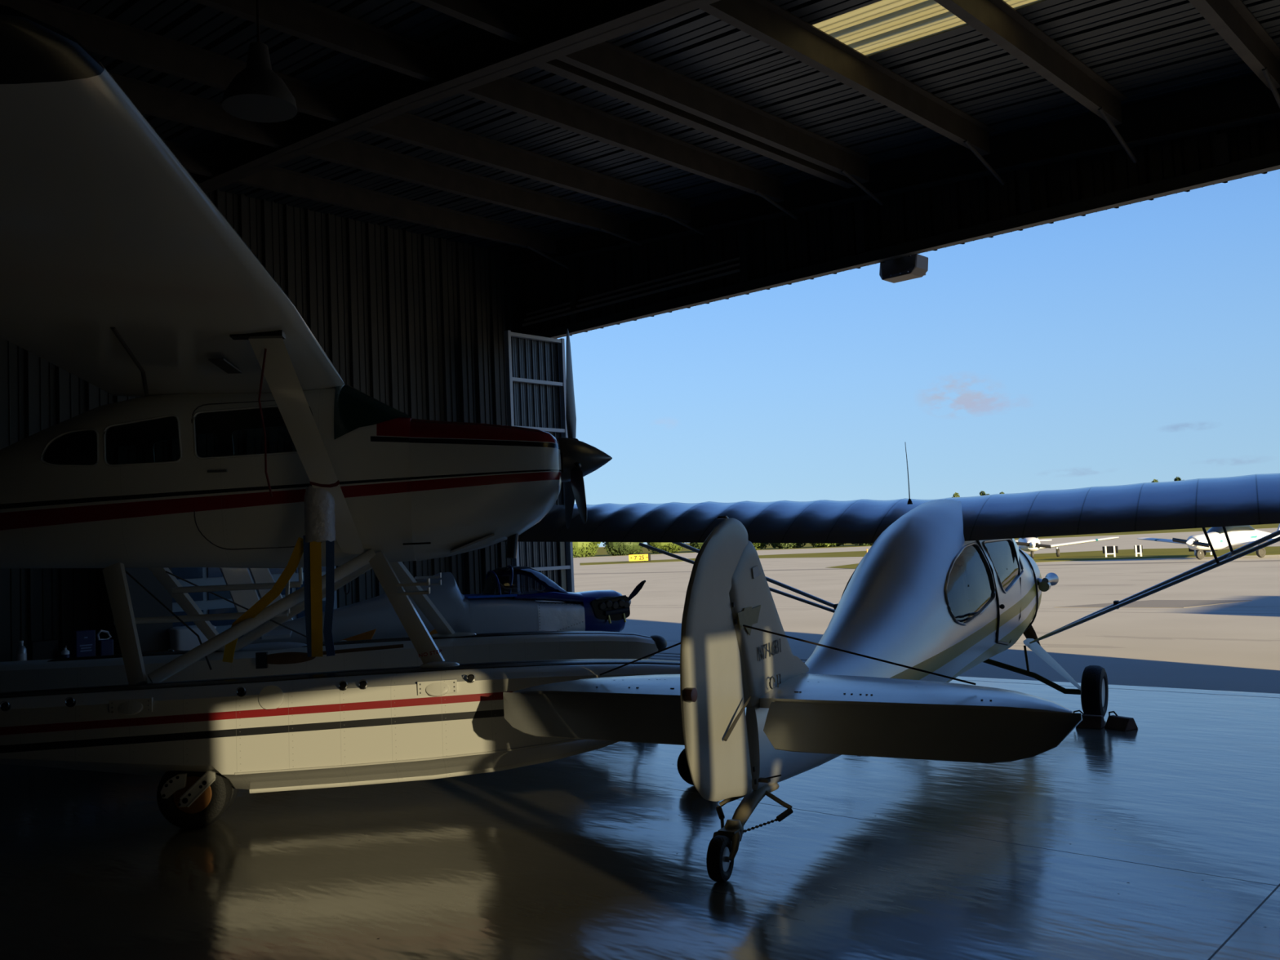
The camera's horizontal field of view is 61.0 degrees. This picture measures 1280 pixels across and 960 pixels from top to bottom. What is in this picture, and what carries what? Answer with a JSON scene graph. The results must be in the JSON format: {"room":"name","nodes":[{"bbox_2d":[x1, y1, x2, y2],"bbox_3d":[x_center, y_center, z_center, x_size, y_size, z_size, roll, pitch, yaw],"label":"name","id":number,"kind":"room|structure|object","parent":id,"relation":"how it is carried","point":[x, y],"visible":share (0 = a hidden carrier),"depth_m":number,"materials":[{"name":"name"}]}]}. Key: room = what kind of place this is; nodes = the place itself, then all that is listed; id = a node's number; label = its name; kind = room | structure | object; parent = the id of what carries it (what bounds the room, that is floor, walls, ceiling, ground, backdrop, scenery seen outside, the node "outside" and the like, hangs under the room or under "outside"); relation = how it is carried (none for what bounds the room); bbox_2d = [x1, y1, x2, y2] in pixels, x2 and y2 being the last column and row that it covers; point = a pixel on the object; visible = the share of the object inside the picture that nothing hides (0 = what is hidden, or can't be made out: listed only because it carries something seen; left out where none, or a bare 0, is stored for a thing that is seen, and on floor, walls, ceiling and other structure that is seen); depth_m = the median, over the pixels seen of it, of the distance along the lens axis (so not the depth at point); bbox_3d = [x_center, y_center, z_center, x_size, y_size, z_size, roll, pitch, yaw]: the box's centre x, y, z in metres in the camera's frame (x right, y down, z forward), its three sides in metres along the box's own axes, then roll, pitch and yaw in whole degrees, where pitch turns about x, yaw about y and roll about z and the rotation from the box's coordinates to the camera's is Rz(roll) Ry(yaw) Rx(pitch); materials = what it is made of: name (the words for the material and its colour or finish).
{"room":"aircraft hangar","nodes":[
{"label":"aircraft hangar","id":0,"kind":"room"},
{"bbox_2d":[0,189,520,662],"bbox_3d":[-7.738,-0.512,8.647,0.057,5.709,18.200,-6,-5,43],"label":"wall","id":1,"kind":"structure","parent":0,"point":[415,323],"depth_m":13.49,"materials":[{"name":"metal"}]},
{"bbox_2d":[97,567,173,653],"bbox_3d":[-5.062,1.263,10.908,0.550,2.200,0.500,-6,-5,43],"label":"door","id":2,"kind":"structure","parent":1,"relation":"attached to","point":[152,637],"depth_m":10.75,"materials":[{"name":"metal"}]},
{"bbox_2d":[171,565,337,639],"bbox_3d":[-4.314,1.271,12.027,0.075,1.250,2.140,-6,-5,43],"label":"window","id":3,"kind":"structure","parent":1,"relation":"in","point":[207,602],"depth_m":11.69,"materials":[{"name":"grey"}]},
{"bbox_2d":[648,652,807,663],"bbox_3d":[-0.446,2.398,14.949,6.800,0.005,0.900,-6,-5,43],"label":"trim","id":4,"kind":"structure","parent":1,"relation":"attached to","point":[659,652],"depth_m":14.26,"materials":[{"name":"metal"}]},
{"bbox_2d":[506,110,1279,269],"bbox_3d":[3.242,-2.976,10.644,13.800,1.030,0.160,-6,-5,43],"label":"horizontal beam","id":5,"kind":"structure","parent":1,"relation":"attached to","point":[1276,114],"depth_m":10.79,"materials":[{"name":"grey metal"}]},
{"bbox_2d":[0,676,1279,959],"bbox_3d":[-2.574,1.990,3.802,14.400,0.300,18.750,-6,-5,43],"label":"floor","id":6,"kind":"structure","parent":0,"point":[1159,839],"depth_m":5.18,"materials":[{"name":"concrete"}]},
{"bbox_2d":[95,649,178,656],"bbox_3d":[-5.426,1.984,9.733,0.700,0.655,2.600,-6,-5,43],"label":"workbench","id":7,"kind":"object","parent":6,"relation":"on","point":[161,651],"visible":0.02,"depth_m":10.64,"materials":[{"name":"brown wood"}]},
{"bbox_2d":[16,640,26,661],"bbox_3d":[-5.536,1.550,9.734,0.081,0.220,0.081,-6,-5,43],"label":"bottle","id":8,"kind":"object","parent":7,"relation":"on","point":[21,651],"visible":0.68,"depth_m":9.71,"materials":[{"name":"silver metal"}]},
{"bbox_2d":[27,639,58,660],"bbox_3d":[-5.432,1.563,9.897,0.130,0.205,0.220,-6,-5,43],"label":"box","id":9,"kind":"object","parent":7,"relation":"on","point":[48,649],"visible":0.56,"depth_m":9.85,"materials":[{"name":"black paint"}]},
{"bbox_2d":[61,645,69,657],"bbox_3d":[-5.222,1.580,9.879,0.071,0.150,0.071,-6,-5,43],"label":"bottle","id":10,"kind":"object","parent":7,"relation":"on","point":[64,653],"visible":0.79,"depth_m":9.86,"materials":[{"name":"white plastic"}]},
{"bbox_2d":[71,629,95,657],"bbox_3d":[-5.146,1.527,10.055,0.122,0.270,0.170,-6,-5,43],"label":"can","id":11,"kind":"object","parent":7,"relation":"on","point":[83,642],"visible":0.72,"depth_m":10.01,"materials":[{"name":"blue"}]},
{"bbox_2d":[95,629,113,655],"bbox_3d":[-5.011,1.530,10.172,0.120,0.266,0.137,-6,-5,43],"label":"jug","id":12,"kind":"object","parent":7,"relation":"on","point":[104,646],"visible":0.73,"depth_m":10.13,"materials":[{"name":"blue plastic"}]},
{"bbox_2d":[0,4,693,829],"bbox_3d":[-3.085,0.475,7.883,8.504,3.255,8.786,-4,-4,31],"label":"floatplane","id":13,"kind":"object","parent":6,"relation":"on","point":[118,271],"visible":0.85,"depth_m":6.34,"materials":[{"name":"paint"}]},
{"bbox_2d":[0,700,11,711],"bbox_3d":[-3.418,1.217,5.855,0.051,0.059,0.054,-6,-5,43],"label":"cap","id":14,"kind":"object","parent":13,"relation":"on","point":[6,706],"depth_m":5.85,"materials":[{"name":"black metal"}]},
{"bbox_2d":[64,697,75,706],"bbox_3d":[-3.092,1.205,5.902,0.051,0.059,0.054,-6,-5,43],"label":"cap","id":15,"kind":"object","parent":13,"relation":"on","point":[70,702],"depth_m":5.90,"materials":[{"name":"black metal"}]},
{"bbox_2d":[235,686,246,697],"bbox_3d":[-2.212,1.174,6.029,0.051,0.059,0.054,-6,-5,43],"label":"cap","id":16,"kind":"object","parent":13,"relation":"on","point":[241,692],"depth_m":6.02,"materials":[{"name":"black rubber"}]},
{"bbox_2d":[222,537,303,662],"bbox_3d":[-2.315,0.744,6.734,0.580,0.759,0.049,-3,-3,9],"label":"strap","id":17,"kind":"object","parent":13,"relation":"hanging from","point":[229,649],"visible":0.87,"depth_m":6.74,"materials":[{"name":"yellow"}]},
{"bbox_2d":[257,348,272,497],"bbox_3d":[-2.048,-0.294,5.938,0.052,0.745,0.628,-1,-4,-17],"label":"cord","id":18,"kind":"object","parent":13,"relation":"hanging from","point":[265,349],"visible":1,"depth_m":5.97,"materials":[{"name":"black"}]},
{"bbox_2d":[303,485,335,542],"bbox_3d":[-1.963,0.209,6.665,0.184,0.347,0.184,-2,-3,-8],"label":"bundle","id":19,"kind":"object","parent":13,"relation":"attached to","point":[319,503],"visible":0.95,"depth_m":6.59,"materials":[{"name":"white fabric"}]},
{"bbox_2d":[302,535,311,657],"bbox_3d":[-2.021,0.710,6.649,0.055,0.741,0.056,-2,-3,-8],"label":"strap","id":20,"kind":"object","parent":19,"relation":"hanging from","point":[306,545],"visible":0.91,"depth_m":6.63,"materials":[{"name":"blue"}]},
{"bbox_2d":[309,541,323,657],"bbox_3d":[-1.973,0.707,6.626,0.081,0.742,0.056,-2,-3,-8],"label":"strap","id":21,"kind":"object","parent":19,"relation":"hanging from","point":[315,547],"visible":1,"depth_m":6.61,"materials":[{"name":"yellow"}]},
{"bbox_2d":[323,540,335,656],"bbox_3d":[-1.901,0.706,6.656,0.080,0.743,0.036,-2,-3,-8],"label":"strap","id":22,"kind":"object","parent":19,"relation":"hanging from","point":[330,546],"visible":0.93,"depth_m":6.64,"materials":[{"name":"blue"}]},
{"bbox_2d":[255,644,403,668],"bbox_3d":[-2.380,1.355,8.368,1.100,0.124,0.050,-2,-3,-8],"label":"paddle","id":23,"kind":"object","parent":13,"relation":"on","point":[262,659],"visible":0.97,"depth_m":8.32,"materials":[{"name":"brown wood"}]},
{"bbox_2d":[338,680,347,690],"bbox_3d":[-1.668,1.155,6.108,0.051,0.059,0.054,-6,-5,43],"label":"cap","id":24,"kind":"object","parent":13,"relation":"on","point":[343,686],"depth_m":6.10,"materials":[{"name":"black rubber"}]},
{"bbox_2d":[358,679,368,689],"bbox_3d":[-1.559,1.151,6.123,0.051,0.059,0.054,-6,-5,43],"label":"cap","id":25,"kind":"object","parent":13,"relation":"on","point":[363,685],"depth_m":6.12,"materials":[{"name":"black rubber"}]},
{"bbox_2d":[466,672,475,683],"bbox_3d":[-0.965,1.130,6.209,0.051,0.059,0.054,-6,-5,43],"label":"cap","id":26,"kind":"object","parent":13,"relation":"on","point":[471,677],"depth_m":6.20,"materials":[{"name":"black rubber"}]},
{"bbox_2d":[219,564,645,644],"bbox_3d":[-2.210,1.476,12.060,4.710,1.660,1.800,-1,-4,-25],"label":"plane","id":27,"kind":"object","parent":6,"relation":"on","point":[507,603],"visible":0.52,"depth_m":11.99,"materials":[{"name":"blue metal"}]},
{"bbox_2d":[340,628,438,640],"bbox_3d":[-2.491,1.604,11.038,1.093,0.210,0.061,-2,-3,-12],"label":"cloth","id":28,"kind":"object","parent":27,"relation":"on","point":[367,635],"visible":0.32,"depth_m":10.96,"materials":[{"name":"brown fabric"}]},
{"bbox_2d":[502,444,1279,882],"bbox_3d":[1.605,0.812,7.761,6.394,2.150,10.463,1,-5,-42],"label":"plane","id":29,"kind":"object","parent":6,"relation":"on","point":[944,587],"visible":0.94,"depth_m":6.09,"materials":[{"name":"metal"}]},
{"bbox_2d":[682,687,697,702],"bbox_3d":[0.208,0.907,4.594,0.050,0.060,0.060,-4,-4,30],"label":"tail light","id":30,"kind":"object","parent":29,"relation":"attached to","point":[689,694],"depth_m":4.57,"materials":[{"name":"red plastic"}]},
{"bbox_2d":[1073,710,1105,728],"bbox_3d":[3.322,1.776,8.085,0.226,0.116,0.145,-5,-4,37],"label":"chock","id":31,"kind":"object","parent":6,"relation":"on","point":[1093,722],"visible":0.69,"depth_m":8.03,"materials":[{"name":"black rubber"}]},
{"bbox_2d":[1104,711,1137,731],"bbox_3d":[3.504,1.761,7.971,0.145,0.116,0.226,-1,-4,-27],"label":"chock","id":32,"kind":"object","parent":6,"relation":"on","point":[1115,722],"visible":1,"depth_m":7.91,"materials":[{"name":"black rubber"}]},
{"bbox_3d":[-4.519,2.072,11.004,0.600,0.550,0.500,-6,-5,43],"label":"crate","id":33,"kind":"object","parent":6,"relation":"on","visible":0},
{"bbox_2d":[168,625,216,650],"bbox_3d":[-4.558,1.640,11.008,0.330,0.315,0.430,-6,-5,43],"label":"plastic tub","id":34,"kind":"object","parent":33,"relation":"on","point":[181,638],"visible":0.4,"depth_m":10.84,"materials":[{"name":"white plastic"}]},
{"bbox_2d":[48,0,1279,253],"bbox_3d":[-2.632,-3.439,4.091,14.303,0.881,18.350,-6,-5,43],"label":"ceiling","id":35,"kind":"structure","parent":0,"point":[1147,50],"depth_m":9.01,"materials":[{"name":"metal"}]},
{"bbox_2d":[222,0,297,122],"bbox_3d":[-2.154,-2.721,6.120,0.400,1.292,0.400,-6,-5,43],"label":"pendant lamp","id":36,"kind":"object","parent":35,"relation":"hanging from","point":[256,93],"visible":1,"depth_m":6.02,"materials":[{"name":"black metal"}]},
{"bbox_2d":[0,0,693,223],"bbox_3d":[-5.429,-3.258,6.261,0.140,0.215,17.750,-6,-5,43],"label":"roof beam","id":37,"kind":"structure","parent":35,"relation":"attached to","point":[97,34],"depth_m":9.30,"materials":[{"name":"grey metal"}]},
{"bbox_2d":[661,212,704,235],"bbox_3d":[0.502,-2.978,12.642,0.688,0.158,0.036,1,-5,-44],"label":"knee brace","id":38,"kind":"object","parent":37,"relation":"attached to","point":[664,214],"visible":1,"depth_m":12.63,"materials":[{"name":"metal"}]},
{"bbox_2d":[163,139,558,253],"bbox_3d":[-7.137,-3.226,7.836,0.140,0.215,17.750,-6,-5,43],"label":"roof beam","id":39,"kind":"structure","parent":35,"relation":"attached to","point":[198,161],"depth_m":12.24,"materials":[{"name":"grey metal"}]},
{"bbox_2d":[526,244,568,268],"bbox_3d":[-1.204,-2.915,14.216,0.691,0.219,0.036,1,-5,-44],"label":"knee brace","id":40,"kind":"object","parent":39,"relation":"attached to","point":[528,246],"visible":1,"depth_m":14.20,"materials":[{"name":"metal"}]},
{"bbox_2d":[108,71,631,236],"bbox_3d":[-6.165,-3.244,6.940,0.140,0.215,17.750,-6,-5,43],"label":"roof beam","id":41,"kind":"structure","parent":35,"relation":"attached to","point":[152,100],"depth_m":10.78,"materials":[{"name":"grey metal"}]},
{"bbox_2d":[599,226,641,245],"bbox_3d":[-0.235,-2.983,13.322,0.686,0.121,0.036,1,-5,-44],"label":"knee brace","id":42,"kind":"object","parent":41,"relation":"attached to","point":[601,228],"visible":1,"depth_m":13.30,"materials":[{"name":"metal"}]},
{"bbox_2d":[189,0,720,193],"bbox_3d":[0.036,-3.088,7.100,13.800,1.344,0.220,-6,-5,43],"label":"roof beam","id":43,"kind":"structure","parent":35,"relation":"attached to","point":[568,27],"depth_m":8.27,"materials":[{"name":"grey metal"}]},
{"bbox_2d":[190,0,787,202],"bbox_3d":[-4.457,-3.276,5.364,0.140,0.215,17.750,-6,-5,43],"label":"roof beam","id":44,"kind":"structure","parent":35,"relation":"attached to","point":[305,20],"depth_m":8.96,"materials":[{"name":"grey metal"}]},
{"bbox_2d":[755,189,797,219],"bbox_3d":[1.475,-2.971,11.744,0.690,0.208,0.036,1,-5,-44],"label":"knee brace","id":45,"kind":"object","parent":44,"relation":"attached to","point":[757,192],"visible":1,"depth_m":11.72,"materials":[{"name":"metal"}]},
{"bbox_2d":[412,0,873,188],"bbox_3d":[-3.743,-3.279,4.705,0.320,0.225,17.750,-6,-5,43],"label":"beam","id":46,"kind":"structure","parent":35,"relation":"attached to","point":[609,68],"depth_m":9.00,"materials":[{"name":"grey metal"}]},
{"bbox_2d":[840,168,883,205],"bbox_3d":[2.256,-2.966,11.023,0.692,0.248,0.036,1,-5,-44],"label":"knee brace","id":47,"kind":"object","parent":46,"relation":"attached to","point":[851,178],"visible":1,"depth_m":11.01,"materials":[{"name":"metal"}]},
{"bbox_2d":[699,0,995,155],"bbox_3d":[-2.720,-3.309,3.762,0.140,0.215,17.750,-6,-5,43],"label":"beam","id":48,"kind":"structure","parent":35,"relation":"attached to","point":[764,20],"depth_m":8.44,"materials":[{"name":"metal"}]},
{"bbox_2d":[963,139,1004,185],"bbox_3d":[3.215,-2.959,10.139,0.694,0.296,0.036,1,-5,-44],"label":"knee brace","id":49,"kind":"object","parent":48,"relation":"attached to","point":[966,142],"visible":1,"depth_m":10.12,"materials":[{"name":"metal"}]},
{"bbox_2d":[508,75,1279,266],"bbox_3d":[3.237,-3.085,10.650,13.800,1.219,0.020,-6,-5,43],"label":"beam","id":50,"kind":"structure","parent":35,"relation":"attached to","point":[1250,96],"depth_m":10.39,"materials":[{"name":"metal"}]},
{"bbox_2d":[812,0,1045,56],"bbox_3d":[2.521,-3.381,7.357,2.963,0.224,0.780,-6,-5,43],"label":"skylight","id":51,"kind":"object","parent":35,"relation":"attached to","point":[883,25],"depth_m":7.97,"materials":[{"name":"beige plastic"}]},
{"bbox_2d":[933,0,1127,125],"bbox_3d":[-1.837,-3.326,2.947,0.140,0.215,17.750,-6,-5,43],"label":"beam","id":52,"kind":"structure","parent":35,"relation":"attached to","point":[997,20],"depth_m":8.18,"materials":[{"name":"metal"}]},
{"bbox_2d":[1097,106,1137,163],"bbox_3d":[4.099,-2.953,9.322,0.696,0.341,0.036,1,-5,-44],"label":"knee brace","id":53,"kind":"object","parent":52,"relation":"attached to","point":[1101,110],"visible":1,"depth_m":9.30,"materials":[{"name":"metal"}]},
{"bbox_2d":[1188,0,1279,90],"bbox_3d":[-0.938,-3.342,2.118,0.140,0.215,17.750,-6,-5,43],"label":"beam","id":54,"kind":"structure","parent":35,"relation":"attached to","point":[1232,20],"depth_m":7.86,"materials":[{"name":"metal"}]},
{"bbox_2d":[1262,66,1279,108],"bbox_3d":[4.998,-2.947,8.492,0.698,0.387,0.036,1,-5,-44],"label":"knee brace","id":55,"kind":"object","parent":54,"relation":"attached to","point":[1265,72],"visible":1,"depth_m":8.36,"materials":[{"name":"metal"}]},
{"bbox_2d":[518,118,1279,338],"bbox_3d":[3.366,-3.158,10.797,14.200,1.550,0.052,-6,-5,43],"label":"wall","id":56,"kind":"structure","parent":0,"point":[782,244],"depth_m":11.78,"materials":[{"name":"metal"}]},
{"bbox_2d":[503,329,574,602],"bbox_3d":[-1.304,0.238,14.188,0.122,4.300,0.990,-6,-5,43],"label":"door leaf","id":57,"kind":"structure","parent":56,"relation":"in","point":[535,365],"depth_m":14.33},
{"bbox_2d":[521,268,740,326],"bbox_3d":[-0.241,-2.296,13.893,3.800,0.028,0.030,-6,-5,43],"label":"door track","id":58,"kind":"object","parent":56,"relation":"attached to","point":[738,269],"visible":1,"depth_m":13.70,"materials":[{"name":"white"}]},
{"bbox_2d":[524,262,739,320],"bbox_3d":[-0.217,-2.375,13.928,3.800,0.028,0.030,-6,-5,43],"label":"door track","id":59,"kind":"object","parent":56,"relation":"attached to","point":[738,264],"visible":1,"depth_m":13.72,"materials":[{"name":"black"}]},
{"bbox_2d":[525,257,739,315],"bbox_3d":[-0.194,-2.454,13.962,3.800,0.028,0.030,-6,-5,43],"label":"door track","id":60,"kind":"object","parent":56,"relation":"attached to","point":[738,258],"visible":1,"depth_m":13.75,"materials":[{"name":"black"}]},
{"bbox_2d":[568,132,1231,323],"bbox_3d":[3.342,-3.018,10.682,11.600,1.020,0.090,-6,-5,43],"label":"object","id":61,"kind":"structure","parent":56,"relation":"attached to","point":[1222,141],"depth_m":11.55,"materials":[{"name":"metal"}]},
{"bbox_2d":[879,253,928,283],"bbox_3d":[2.780,-2.261,11.547,0.440,0.260,0.400,-6,-5,43],"label":"floodlight","id":62,"kind":"object","parent":56,"relation":"hanging from","point":[915,266],"visible":0.97,"depth_m":11.45,"materials":[{"name":"beige metal"}]},
{"bbox_2d":[529,151,1279,338],"bbox_3d":[3.340,-2.441,10.694,14.200,0.110,0.120,-6,-5,43],"label":"door header beam","id":63,"kind":"structure","parent":56,"relation":"attached to","point":[1270,162],"depth_m":10.80,"materials":[{"name":"metal"}]},
{"label":"outside","id":64,"kind":"structure","parent":0,"visible":0},
{"bbox_2d":[573,528,1279,693],"bbox_3d":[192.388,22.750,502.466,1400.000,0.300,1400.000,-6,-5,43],"label":"ground","id":65,"kind":"structure","parent":64,"point":[1233,646],"depth_m":19.27,"materials":[{"name":"concrete"}]},
{"bbox_2d":[572,542,600,557],"bbox_3d":[-8.166,8.270,150.634,5.698,5.220,5.922,-1,-4,-22],"label":"shrub","id":66,"kind":"object","parent":65,"relation":"on","point":[580,549],"visible":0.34,"depth_m":148.59,"materials":[{"name":"green plant"}]},
{"bbox_2d":[602,542,644,555],"bbox_3d":[-2.257,8.141,152.045,6.041,5.052,5.789,-2,-3,-7],"label":"shrub","id":67,"kind":"object","parent":65,"relation":"on","point":[614,548],"visible":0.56,"depth_m":150.10,"materials":[{"name":"green plant"}]},
{"bbox_2d":[647,542,684,553],"bbox_3d":[3.632,8.312,153.624,5.922,4.402,5.698,-3,-3,15],"label":"shrub","id":68,"kind":"object","parent":65,"relation":"on","point":[668,547],"visible":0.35,"depth_m":151.33,"materials":[{"name":"green plant"}]},
{"bbox_2d":[689,542,703,549],"bbox_3d":[9.684,8.033,152.860,5.789,4.278,6.041,-1,-4,-27],"label":"shrub","id":69,"kind":"object","parent":65,"relation":"on","point":[697,545],"visible":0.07,"depth_m":151.26,"materials":[{"name":"green plant"}]},
{"bbox_2d":[579,551,866,565],"bbox_3d":[9.208,6.381,89.978,33.200,0.006,24.100,-6,-5,43],"label":"grass strip","id":70,"kind":"object","parent":65,"relation":"on","point":[854,553],"visible":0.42,"depth_m":88.14,"materials":[{"name":"green plant"}]},
{"bbox_2d":[628,554,650,561],"bbox_3d":[-0.017,6.499,90.348,1.800,0.620,0.280,-2,-3,0],"label":"sign","id":71,"kind":"object","parent":70,"relation":"on","point":[644,557],"visible":1,"depth_m":90.23,"materials":[{"name":"yellow"}]},
{"bbox_2d":[751,542,770,549],"bbox_3d":[15.521,7.646,151.730,5.922,4.477,5.698,-4,-4,19],"label":"shrub","id":72,"kind":"object","parent":65,"relation":"on","point":[757,545],"visible":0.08,"depth_m":150.19,"materials":[{"name":"green plant"}]},
{"bbox_2d":[770,542,806,548],"bbox_3d":[20.427,7.027,147.993,5.789,4.809,6.041,-4,-4,23],"label":"shrub","id":73,"kind":"object","parent":65,"relation":"on","point":[780,545],"visible":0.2,"depth_m":146.68,"materials":[{"name":"green plant"}]},
{"bbox_2d":[808,542,844,547],"bbox_3d":[24.751,6.384,144.417,5.922,5.398,5.698,-1,-4,-30],"label":"shrub","id":74,"kind":"object","parent":65,"relation":"on","point":[816,544],"visible":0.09,"depth_m":143.46,"materials":[{"name":"green plant"}]},
{"bbox_2d":[851,543,872,546],"bbox_3d":[29.509,5.997,140.055,6.042,5.162,5.789,-4,-4,27],"label":"shrub","id":75,"kind":"object","parent":65,"relation":"on","point":[855,544],"visible":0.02,"depth_m":139.53,"materials":[{"name":"green plant"}]},
{"bbox_2d":[574,523,1279,557],"bbox_3d":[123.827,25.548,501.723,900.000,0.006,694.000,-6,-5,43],"label":"grass strip","id":76,"kind":"object","parent":65,"relation":"on","point":[601,552],"visible":0.17,"depth_m":155.99,"materials":[{"name":"green plant"}]},
{"bbox_2d":[952,492,959,497],"bbox_3d":[83.070,8.980,288.059,4.658,11.614,4.886,-6,-5,43],"label":"pine tree","id":77,"kind":"object","parent":76,"relation":"on","point":[955,495],"visible":0.23,"depth_m":288.10,"materials":[{"name":"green plant"}]},
{"bbox_2d":[979,490,989,495],"bbox_3d":[90.461,8.440,285.256,4.700,11.718,4.930,0,-4,-32],"label":"pine tree","id":78,"kind":"object","parent":76,"relation":"on","point":[981,493],"visible":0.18,"depth_m":286.20,"materials":[{"name":"green plant"}]},
{"bbox_2d":[1173,475,1182,480],"bbox_3d":[142.501,5.453,285.586,5.288,13.183,5.546,1,-5,-44],"label":"pine tree","id":79,"kind":"object","parent":76,"relation":"on","point":[1177,478],"visible":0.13,"depth_m":286.83,"materials":[{"name":"green plant"}]},
{"bbox_2d":[827,546,1279,568],"bbox_3d":[41.980,2.275,44.438,67.072,0.006,20.152,-4,-4,21],"label":"grass strip","id":80,"kind":"object","parent":65,"relation":"on","point":[1270,550],"visible":0.56,"depth_m":49.98,"materials":[{"name":"green plant"}]},
{"bbox_2d":[1015,536,1119,558],"bbox_3d":[18.719,2.928,52.608,6.330,1.688,6.263,-1,-4,-29],"label":"plane","id":81,"kind":"object","parent":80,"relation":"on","point":[1031,544],"visible":0.7,"depth_m":51.26,"materials":[{"name":"white paint"}]},
{"bbox_2d":[1102,546,1118,557],"bbox_3d":[20.840,3.174,48.182,0.627,0.496,0.079,-4,-4,29],"label":"board","id":82,"kind":"object","parent":80,"relation":"on","point":[1106,549],"visible":1,"depth_m":48.18,"materials":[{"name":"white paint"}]},
{"bbox_2d":[1133,545,1142,556],"bbox_3d":[21.720,3.088,47.372,0.330,0.496,0.079,-4,-4,29],"label":"board","id":83,"kind":"object","parent":80,"relation":"on","point":[1138,548],"visible":1,"depth_m":47.36,"materials":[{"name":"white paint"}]},
{"bbox_2d":[1188,547,1217,555],"bbox_3d":[23.430,2.889,45.253,1.056,0.496,0.079,-4,-4,29],"label":"board","id":84,"kind":"object","parent":80,"relation":"on","point":[1189,549],"visible":0.3,"depth_m":45.35,"materials":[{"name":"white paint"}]},
{"bbox_2d":[1056,600,1252,608],"bbox_3d":[9.322,2.255,19.798,2.800,0.006,2.000,-6,-5,43],"label":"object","id":85,"kind":"structure","parent":65,"relation":"on","point":[1148,603],"depth_m":19.63,"materials":[{"name":"grey"}]},
{"bbox_2d":[1137,523,1279,559],"bbox_3d":[22.335,2.109,41.345,6.330,1.688,6.263,-4,-4,25],"label":"plane","id":86,"kind":"object","parent":65,"relation":"on","point":[1239,536],"visible":0.86,"depth_m":40.72,"materials":[{"name":"white metal"}]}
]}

